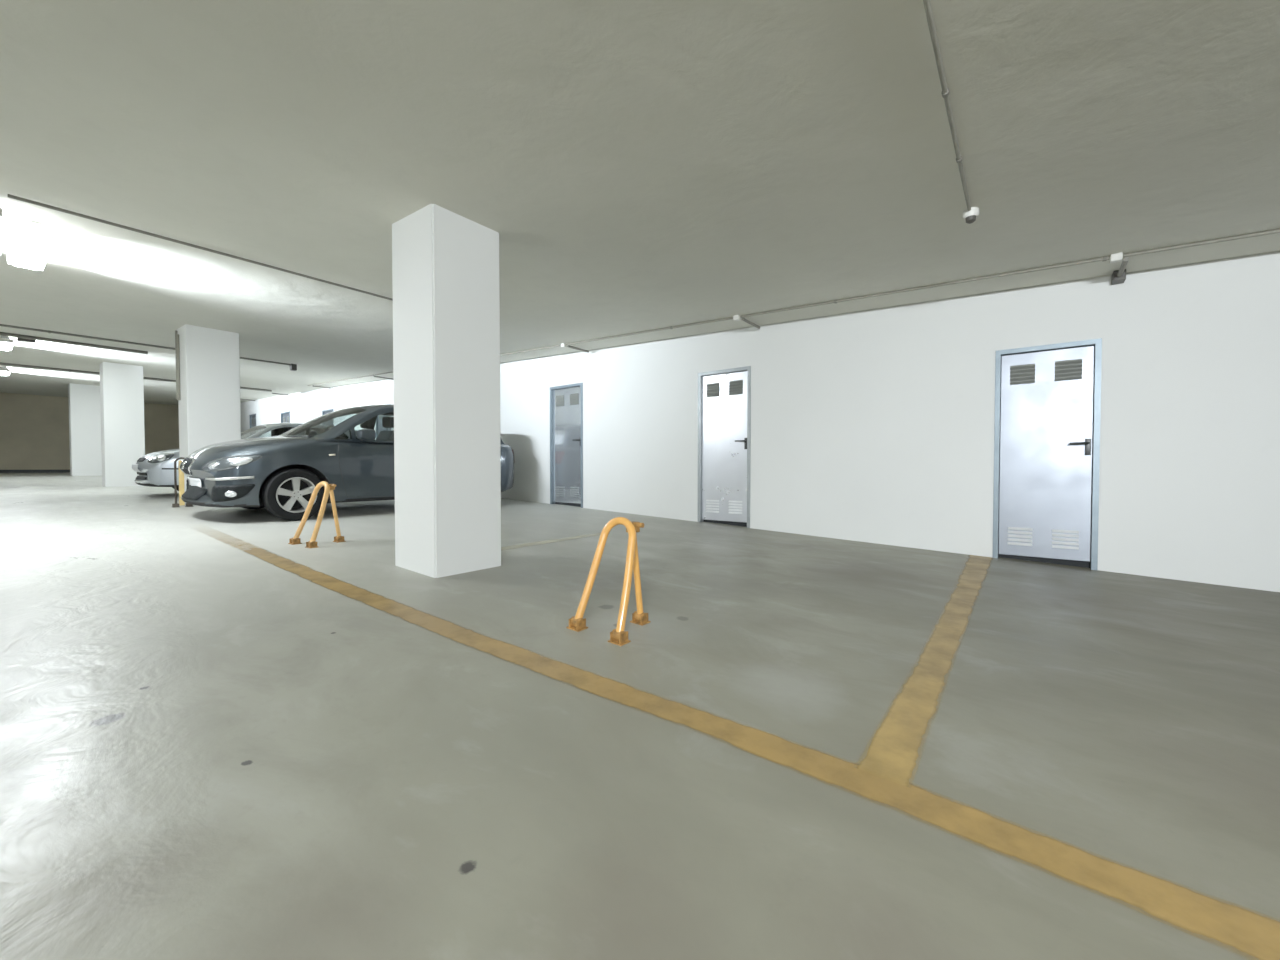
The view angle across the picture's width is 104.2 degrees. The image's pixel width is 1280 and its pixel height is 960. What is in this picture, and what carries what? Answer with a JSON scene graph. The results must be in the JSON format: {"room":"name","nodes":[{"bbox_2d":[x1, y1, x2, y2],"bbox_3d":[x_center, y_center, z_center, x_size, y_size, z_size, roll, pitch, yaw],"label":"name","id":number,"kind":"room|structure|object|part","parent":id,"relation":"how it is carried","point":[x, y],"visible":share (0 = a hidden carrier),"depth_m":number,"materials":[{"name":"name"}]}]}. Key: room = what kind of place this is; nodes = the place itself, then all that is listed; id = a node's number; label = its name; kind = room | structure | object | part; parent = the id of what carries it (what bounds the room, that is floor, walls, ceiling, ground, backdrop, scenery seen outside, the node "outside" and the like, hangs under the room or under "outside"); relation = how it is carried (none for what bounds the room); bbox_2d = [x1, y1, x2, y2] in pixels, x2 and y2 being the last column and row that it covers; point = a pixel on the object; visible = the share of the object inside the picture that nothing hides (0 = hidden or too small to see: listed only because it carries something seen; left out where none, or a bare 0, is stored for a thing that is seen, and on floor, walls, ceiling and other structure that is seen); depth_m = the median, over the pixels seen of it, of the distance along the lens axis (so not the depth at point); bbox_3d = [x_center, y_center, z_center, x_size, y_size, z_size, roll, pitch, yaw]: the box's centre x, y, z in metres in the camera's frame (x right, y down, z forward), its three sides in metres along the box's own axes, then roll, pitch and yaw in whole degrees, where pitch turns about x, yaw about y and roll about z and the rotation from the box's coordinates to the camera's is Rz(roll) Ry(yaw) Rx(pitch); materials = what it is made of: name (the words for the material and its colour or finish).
{"room":"parking garage","nodes":[
{"label":"parking garage","id":0,"kind":"room"},
{"bbox_2d":[0,392,178,469],"bbox_3d":[-23.466,-1.676,17.189,0.200,2.953,13.743,1,2,38],"label":"wall","id":1,"kind":"structure","parent":0,"point":[34,429],"depth_m":18.61,"materials":[{"name":"brown paint"}]},
{"bbox_2d":[0,469,69,472],"bbox_3d":[-23.442,-0.289,17.061,0.030,0.185,13.523,1,2,38],"label":"baseboard","id":2,"kind":"structure","parent":1,"relation":"attached to","point":[60,470],"depth_m":18.44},
{"bbox_2d":[0,473,1279,959],"bbox_3d":[-9.053,0.634,6.286,36.400,1.348,14.323,1,2,38],"label":"floor","id":3,"kind":"structure","parent":0,"point":[211,749],"depth_m":1.55,"materials":[{"name":"concrete"}]},
{"bbox_2d":[68,383,101,475],"bbox_3d":[-16.950,-1.516,15.227,0.570,2.770,0.640,1,2,38],"label":"pillar","id":4,"kind":"structure","parent":3,"relation":"on","point":[84,400],"depth_m":15.03,"materials":[{"name":"white paint"}]},
{"bbox_2d":[99,362,144,486],"bbox_3d":[-11.832,-1.241,11.389,0.570,2.773,0.635,1,2,38],"label":"pillar","id":5,"kind":"structure","parent":3,"relation":"on","point":[121,385],"depth_m":11.18,"materials":[{"name":"white paint"}]},
{"bbox_2d":[172,457,193,507],"bbox_3d":[-6.392,0.030,6.949,0.084,0.695,0.216,1,2,38],"label":"hoop","id":6,"kind":"object","parent":3,"relation":"on","point":[181,474],"visible":0.67,"depth_m":6.92,"materials":[{"name":"metal"}]},
{"bbox_3d":[-6.395,0.041,6.944,0.040,0.630,0.055,1,2,38],"label":"post","id":7,"kind":"part","parent":6,"relation":"part of","materials":[{"name":"yellow metal"}]},
{"bbox_2d":[177,324,240,502],"bbox_3d":[-6.624,-0.975,7.668,0.570,2.641,0.623,1,2,38],"label":"pillar","id":8,"kind":"structure","parent":3,"relation":"on","point":[209,404],"depth_m":7.45,"materials":[{"name":"white paint"}]},
{"bbox_2d":[175,330,180,399],"bbox_3d":[-6.966,-1.727,7.502,0.138,1.060,0.028,1,2,38],"label":"conduit","id":9,"kind":"object","parent":8,"relation":"attached to","point":[177,348],"visible":1,"depth_m":7.47,"materials":[{"name":"grey metal"}]},
{"bbox_2d":[132,423,356,490],"bbox_3d":[-7.412,-0.454,10.013,2.117,1.491,3.934,2,3,37],"label":"car","id":10,"kind":"object","parent":3,"relation":"on","point":[154,469],"visible":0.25,"depth_m":8.35,"materials":[{"name":"silver metal"}]},
{"bbox_3d":[-8.597,-0.207,8.490,0.528,0.144,0.060,2,3,37],"label":"number plate","id":11,"kind":"part","parent":10,"relation":"part of","materials":[{"name":"white metal"}]},
{"bbox_2d":[135,476,146,479],"bbox_3d":[-8.576,-0.043,8.525,0.902,0.050,0.069,2,3,37],"label":"grille","id":12,"kind":"object","parent":10,"relation":"attached to","point":[138,477],"depth_m":8.39,"materials":[{"name":"plastic"}]},
{"bbox_2d":[288,481,345,547],"bbox_3d":[-2.985,0.306,4.643,0.368,0.588,0.371,1,1,30],"label":"hoop","id":13,"kind":"object","parent":3,"relation":"on","point":[329,488],"visible":1,"depth_m":4.62,"materials":[{"name":"orange metal"}]},
{"bbox_3d":[-2.888,0.310,4.714,0.035,0.494,0.115,1,1,23],"label":"support leg","id":14,"kind":"part","parent":13,"relation":"part of","materials":[{"name":"orange metal"}]},
{"bbox_2d":[179,404,514,520],"bbox_3d":[-4.017,-0.350,7.479,2.104,1.613,4.300,1,1,32],"label":"car","id":15,"kind":"object","parent":3,"relation":"on","point":[280,474],"visible":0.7,"depth_m":6.05,"materials":[{"name":"grey metal"}]},
{"bbox_2d":[179,457,194,475],"bbox_3d":[-5.268,-0.161,5.794,0.484,0.227,0.069,1,2,38],"label":"headlight assembly","id":16,"kind":"object","parent":15,"relation":"attached to","point":[186,465],"depth_m":5.73,"materials":[{"name":"clear glass"}]},
{"bbox_3d":[-5.250,0.022,5.836,0.526,0.103,0.062,4,4,37],"label":"number plate","id":17,"kind":"part","parent":15,"relation":"part of","materials":[{"name":"white metal"}]},
{"bbox_2d":[182,485,206,499],"bbox_3d":[-5.260,0.141,5.834,0.801,0.134,0.122,4,4,37],"label":"grille","id":18,"kind":"object","parent":15,"relation":"attached to","point":[194,492],"depth_m":5.71,"materials":[{"name":"plastic"}]},
{"bbox_2d":[225,491,236,496],"bbox_3d":[-4.538,0.157,5.519,0.106,0.070,0.014,-1,1,-24],"label":"fog lamp","id":19,"kind":"object","parent":15,"relation":"attached to","point":[227,493],"depth_m":5.52,"materials":[{"name":"white glass"}]},
{"bbox_2d":[300,430,316,435],"bbox_3d":[-5.067,-0.689,7.593,0.190,0.156,0.185,4,4,37],"label":"mirror","id":20,"kind":"object","parent":15,"relation":"attached to","point":[312,432],"depth_m":7.56,"materials":[{"name":"grey"}]},
{"bbox_2d":[356,429,375,440],"bbox_3d":[-3.545,-0.586,6.426,0.190,0.156,0.185,4,4,37],"label":"mirror","id":21,"kind":"object","parent":15,"relation":"attached to","point":[363,434],"depth_m":6.37,"materials":[{"name":"grey"}]},
{"bbox_3d":[-3.682,-0.640,7.231,0.405,0.160,0.139,4,4,37],"label":"seat","id":22,"kind":"part","parent":15,"relation":"part of","materials":[{"name":"fabric"}]},
{"bbox_2d":[392,204,500,577],"bbox_3d":[-1.499,-0.636,3.881,0.582,2.641,0.567,1,2,38],"label":"pillar","id":23,"kind":"structure","parent":3,"relation":"on","point":[446,279],"depth_m":3.66,"materials":[{"name":"white paint"}]},
{"bbox_2d":[501,533,600,549],"bbox_3d":[-0.961,0.628,5.019,0.165,0.014,1.834,1,2,39],"label":"parking line","id":24,"kind":"object","parent":3,"relation":"on","point":[594,534],"visible":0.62,"depth_m":5.06,"materials":[{"name":"yellow paint"}]},
{"bbox_2d":[566,517,650,645],"bbox_3d":[-0.124,0.490,2.617,0.368,0.588,0.371,1,2,38],"label":"hoop","id":25,"kind":"object","parent":3,"relation":"on","point":[618,636],"visible":1,"depth_m":2.60,"materials":[{"name":"orange metal"}]},
{"bbox_3d":[-0.326,0.768,2.592,0.084,0.010,0.076,1,2,38],"label":"plate","id":26,"kind":"part","parent":25,"relation":"part of","materials":[{"name":"orange metal"}]},
{"bbox_3d":[-0.101,0.783,2.419,0.084,0.010,0.076,1,2,38],"label":"plate","id":27,"kind":"part","parent":25,"relation":"part of","materials":[{"name":"orange metal"}]},
{"bbox_3d":[-0.018,0.495,2.674,0.035,0.496,0.115,1,1,31],"label":"support leg","id":28,"kind":"part","parent":25,"relation":"part of","materials":[{"name":"orange metal"}]},
{"bbox_3d":[0.002,0.772,2.712,0.084,0.010,0.076,1,2,38],"label":"plate","id":29,"kind":"part","parent":25,"relation":"part of","materials":[{"name":"orange metal"}]},
{"bbox_2d":[245,548,1279,959],"bbox_3d":[-1.783,0.697,3.154,12.655,0.516,0.241,1,1,36],"label":"parking line","id":30,"kind":"object","parent":3,"relation":"on","point":[1251,933],"visible":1,"depth_m":1.32,"materials":[{"name":"yellow paint"}]},
{"bbox_2d":[857,555,992,786],"bbox_3d":[2.046,0.806,3.200,0.212,0.029,4.460,1,2,38],"label":"parking line","id":31,"kind":"object","parent":3,"relation":"on","point":[892,755],"visible":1,"depth_m":1.95,"materials":[{"name":"yellow paint"}]},
{"bbox_2d":[0,0,1279,404],"bbox_3d":[-9.053,-2.315,6.224,36.400,1.618,14.323,1,2,38],"label":"ceiling","id":32,"kind":"structure","parent":0,"point":[635,165],"depth_m":2.83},
{"bbox_2d":[0,207,2,254],"bbox_3d":[-5.220,-1.997,3.919,1.302,0.157,0.245,1,2,38],"label":"lamp","id":33,"kind":"object","parent":32,"relation":"attached to","point":[1,209],"visible":1,"depth_m":3.85,"materials":[{"name":"white"}]},
{"bbox_2d":[0,367,10,375],"bbox_3d":[-15.699,-2.678,12.262,1.302,0.156,0.220,1,2,38],"label":"lamp","id":34,"kind":"object","parent":32,"relation":"attached to","point":[4,371],"visible":1,"depth_m":11.93,"materials":[{"name":"white plastic"}]},
{"bbox_2d":[0,370,10,375],"bbox_3d":[-15.700,-2.660,12.263,1.240,0.069,0.220,4,3,37],"label":"diffuser","id":35,"kind":"object","parent":34,"relation":"attached to","point":[2,372],"depth_m":12.09,"materials":[{"name":"white plastic"}]},
{"bbox_2d":[0,336,13,350],"bbox_3d":[-11.287,-2.419,8.818,1.302,0.156,0.220,1,2,38],"label":"lamp","id":36,"kind":"object","parent":32,"relation":"attached to","point":[6,344],"visible":1,"depth_m":8.54,"materials":[{"name":"white plastic"}]},
{"bbox_2d":[0,342,12,350],"bbox_3d":[-11.288,-2.401,8.818,1.240,0.069,0.220,4,3,37],"label":"diffuser","id":37,"kind":"object","parent":36,"relation":"attached to","point":[7,346],"depth_m":8.81,"materials":[{"name":"white plastic"}]},
{"bbox_2d":[17,338,35,342],"bbox_3d":[-10.409,-2.388,8.447,0.140,0.090,0.200,1,2,38],"label":"cable box","id":38,"kind":"object","parent":32,"relation":"attached to","point":[18,339],"visible":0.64,"depth_m":8.42,"materials":[{"name":"plastic"}]},
{"bbox_2d":[7,219,53,270],"bbox_3d":[-5.295,-2.019,4.314,1.302,0.156,0.220,1,2,38],"label":"lamp","id":39,"kind":"object","parent":32,"relation":"attached to","point":[29,245],"visible":1,"depth_m":4.14,"materials":[{"name":"white plastic"}]},
{"bbox_2d":[0,332,147,353],"bbox_3d":[-11.787,-2.339,6.385,0.092,0.096,7.850,1,2,38],"label":"conduit","id":40,"kind":"object","parent":32,"relation":"attached to","point":[1,333],"visible":1,"depth_m":8.71,"materials":[{"name":"grey metal"}]},
{"bbox_2d":[0,362,271,391],"bbox_3d":[-14.809,-2.627,10.874,0.083,0.113,11.300,1,2,38],"label":"conduit","id":41,"kind":"object","parent":32,"relation":"attached to","point":[1,363],"visible":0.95,"depth_m":12.17,"materials":[{"name":"grey metal"}]},
{"bbox_2d":[0,324,290,364],"bbox_3d":[-10.430,-2.325,6.623,0.049,0.074,9.882,1,2,38],"label":"conduit","id":42,"kind":"object","parent":32,"relation":"attached to","point":[3,325],"visible":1,"depth_m":8.37,"materials":[{"name":"grey metal"}]},
{"bbox_2d":[7,194,392,300],"bbox_3d":[-3.477,-2.013,4.708,0.024,0.041,3.101,1,1,36],"label":"conduit","id":43,"kind":"object","parent":32,"relation":"attached to","point":[8,195],"visible":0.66,"depth_m":4.16,"materials":[{"name":"grey metal"}]},
{"bbox_2d":[290,364,296,370],"bbox_3d":[-7.330,-2.381,10.521,0.120,0.130,0.100,1,2,38],"label":"cable box","id":44,"kind":"object","parent":32,"relation":"attached to","point":[293,367],"visible":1,"depth_m":10.49,"materials":[{"name":"plastic"}]},
{"bbox_2d":[374,376,393,379],"bbox_3d":[-6.090,-2.429,11.832,0.033,0.036,0.450,1,2,39],"label":"conduit","id":45,"kind":"object","parent":32,"relation":"in","point":[374,376],"visible":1,"depth_m":11.83,"materials":[{"name":"grey metal"}]},
{"bbox_2d":[567,345,588,352],"bbox_3d":[-0.982,-2.083,7.917,0.033,0.036,0.450,1,2,39],"label":"conduit","id":46,"kind":"object","parent":32,"relation":"in","point":[568,346],"visible":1,"depth_m":7.89,"materials":[{"name":"grey metal"}]},
{"bbox_2d":[733,315,740,320],"bbox_3d":[1.159,-1.938,5.954,0.070,0.059,0.060,1,2,38],"label":"junction box","id":47,"kind":"object","parent":32,"relation":"attached to","point":[735,317],"visible":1,"depth_m":5.93,"materials":[{"name":"white plastic"}]},
{"bbox_2d":[741,318,759,328],"bbox_3d":[1.366,-1.925,6.117,0.033,0.036,0.450,1,2,39],"label":"conduit","id":48,"kind":"object","parent":32,"relation":"in","point":[742,319],"visible":1,"depth_m":6.08,"materials":[{"name":"grey metal"}]},
{"bbox_2d":[307,229,1279,385],"bbox_3d":[-0.326,-2.057,7.130,22.851,0.958,0.037,1,2,38],"label":"conduit","id":49,"kind":"object","parent":32,"relation":"attached to","point":[1105,258],"visible":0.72,"depth_m":4.64,"materials":[{"name":"grey metal"}]},
{"bbox_2d":[923,0,970,210],"bbox_3d":[-0.853,-1.687,-0.654,0.029,0.070,9.980,1,2,38],"label":"conduit","id":50,"kind":"object","parent":32,"relation":"attached to","point":[945,91],"visible":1,"depth_m":2.25,"materials":[{"name":"grey metal"}]},
{"bbox_2d":[962,207,978,223],"bbox_3d":[2.220,-1.764,3.340,0.096,0.087,0.096,1,2,38],"label":"ceiling sensor","id":51,"kind":"object","parent":32,"relation":"attached to","point":[970,216],"visible":0.99,"depth_m":3.31,"materials":[{"name":"white plastic"}]},
{"bbox_2d":[1110,252,1122,262],"bbox_3d":[3.777,-1.762,3.948,0.070,0.059,0.060,1,2,38],"label":"junction box","id":52,"kind":"object","parent":32,"relation":"attached to","point":[1117,257],"visible":1,"depth_m":3.93,"materials":[{"name":"white plastic"}]},
{"bbox_2d":[1111,257,1128,284],"bbox_3d":[4.010,-1.750,4.137,0.080,0.090,0.525,1,2,38],"label":"lamp","id":53,"kind":"object","parent":32,"relation":"attached to","point":[1118,276],"visible":1,"depth_m":4.24,"materials":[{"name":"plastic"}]},
{"bbox_2d":[240,251,1279,591],"bbox_3d":[-4.991,-1.052,11.543,36.000,3.950,0.220,1,2,38],"label":"wall","id":54,"kind":"structure","parent":0,"point":[873,425],"depth_m":5.17,"materials":[{"name":"white paint"}]},
{"bbox_2d":[249,414,255,434],"bbox_3d":[-14.542,-1.352,18.763,0.750,2.248,0.130,1,2,38],"label":"door","id":55,"kind":"structure","parent":54,"relation":"in","point":[252,418],"depth_m":18.84,"materials":[{"name":"metal"}]},
{"bbox_2d":[281,411,289,422],"bbox_3d":[-11.849,-1.177,16.699,0.840,2.189,0.130,1,2,38],"label":"door","id":56,"kind":"structure","parent":54,"relation":"in","point":[285,416],"depth_m":16.70,"materials":[{"name":"metal"}]},
{"bbox_2d":[322,409,333,424],"bbox_3d":[-9.112,-0.998,14.601,0.780,2.120,0.130,1,2,38],"label":"door","id":57,"kind":"structure","parent":54,"relation":"in","point":[330,422],"depth_m":14.60,"materials":[{"name":"metal"}]},
{"bbox_2d":[376,415,390,437],"bbox_3d":[-6.435,-0.857,12.549,0.790,2.055,0.130,1,2,38],"label":"door","id":58,"kind":"structure","parent":54,"relation":"in","point":[379,427],"depth_m":12.70,"materials":[{"name":"metal"}]},
{"bbox_2d":[550,383,582,507],"bbox_3d":[-1.254,-0.583,8.576,0.798,2.090,0.130,1,2,38],"label":"door","id":59,"kind":"structure","parent":54,"relation":"in","point":[566,401],"depth_m":8.59,"materials":[{"name":"metal"}]},
{"bbox_2d":[555,395,563,406],"bbox_3d":[-1.398,-1.379,8.666,0.198,0.186,0.016,1,2,38],"label":"vent","id":60,"kind":"object","parent":59,"relation":"attached to","point":[559,399],"depth_m":8.67,"materials":[{"name":"grey metal"}]},
{"bbox_2d":[556,486,563,496],"bbox_3d":[-1.398,0.200,8.699,0.198,0.172,0.016,1,2,38],"label":"vent","id":61,"kind":"object","parent":59,"relation":"attached to","point":[559,489],"depth_m":8.70,"materials":[{"name":"metal"}]},
{"bbox_2d":[570,487,578,496],"bbox_3d":[-1.121,0.204,8.486,0.198,0.172,0.016,1,2,38],"label":"vent","id":62,"kind":"object","parent":59,"relation":"attached to","point":[574,491],"depth_m":8.48,"materials":[{"name":"metal"}]},
{"bbox_2d":[570,393,578,404],"bbox_3d":[-1.121,-1.374,8.453,0.198,0.186,0.016,1,2,38],"label":"vent","id":63,"kind":"object","parent":59,"relation":"attached to","point":[574,397],"depth_m":8.45,"materials":[{"name":"grey metal"}]},
{"bbox_2d":[698,366,750,527],"bbox_3d":[1.141,-0.431,6.740,0.789,2.108,0.130,1,2,38],"label":"door","id":64,"kind":"structure","parent":54,"relation":"in","point":[724,396],"depth_m":6.74,"materials":[{"name":"metal"}]},
{"bbox_2d":[706,500,718,512],"bbox_3d":[0.999,0.360,6.862,0.196,0.174,0.016,1,2,38],"label":"vent","id":65,"kind":"object","parent":64,"relation":"attached to","point":[712,506],"depth_m":6.86,"materials":[{"name":"white metal"}]},
{"bbox_2d":[706,383,718,397],"bbox_3d":[0.999,-1.234,6.829,0.196,0.188,0.016,1,2,38],"label":"vent","id":66,"kind":"object","parent":64,"relation":"attached to","point":[712,389],"depth_m":6.84,"materials":[{"name":"grey metal"}]},
{"bbox_2d":[728,500,741,513],"bbox_3d":[1.273,0.364,6.652,0.196,0.174,0.016,1,2,38],"label":"vent","id":67,"kind":"object","parent":64,"relation":"attached to","point":[734,506],"depth_m":6.66,"materials":[{"name":"white metal"}]},
{"bbox_2d":[729,380,742,394],"bbox_3d":[1.273,-1.230,6.619,0.196,0.188,0.016,1,2,38],"label":"vent","id":68,"kind":"object","parent":64,"relation":"attached to","point":[735,386],"depth_m":6.62,"materials":[{"name":"grey metal"}]},
{"bbox_3d":[1.332,-0.480,6.555,0.152,0.150,0.070,1,2,38],"label":"handle","id":69,"kind":"part","parent":64,"relation":"part of","materials":[{"name":"metal"}]},
{"bbox_2d":[992,338,1101,569],"bbox_3d":[3.811,-0.230,4.695,0.768,2.066,0.130,1,2,38],"label":"door","id":70,"kind":"structure","parent":54,"relation":"in","point":[1048,397],"depth_m":4.68,"materials":[{"name":"metal"}]},
{"bbox_2d":[1007,527,1031,545],"bbox_3d":[3.672,0.545,4.813,0.190,0.170,0.016,1,2,38],"label":"vent","id":71,"kind":"object","parent":70,"relation":"attached to","point":[1016,536],"depth_m":4.82,"materials":[{"name":"white metal"}]},
{"bbox_2d":[1010,363,1034,384],"bbox_3d":[3.673,-1.016,4.780,0.190,0.184,0.016,1,2,38],"label":"vent","id":72,"kind":"object","parent":70,"relation":"attached to","point":[1020,373],"depth_m":4.78,"materials":[{"name":"grey metal"}]},
{"bbox_2d":[1052,529,1078,549],"bbox_3d":[3.938,0.549,4.609,0.190,0.170,0.016,1,2,38],"label":"vent","id":73,"kind":"object","parent":70,"relation":"attached to","point":[1062,539],"depth_m":4.61,"materials":[{"name":"white metal"}]},
{"bbox_2d":[1055,359,1081,380],"bbox_3d":[3.938,-1.011,4.576,0.190,0.184,0.016,1,2,38],"label":"vent","id":74,"kind":"object","parent":70,"relation":"attached to","point":[1065,369],"depth_m":4.58,"materials":[{"name":"grey metal"}]},
{"bbox_3d":[3.993,-0.299,4.515,0.152,0.150,0.070,1,2,38],"label":"handle","id":75,"kind":"part","parent":70,"relation":"part of","materials":[{"name":"black metal"}]}
]}

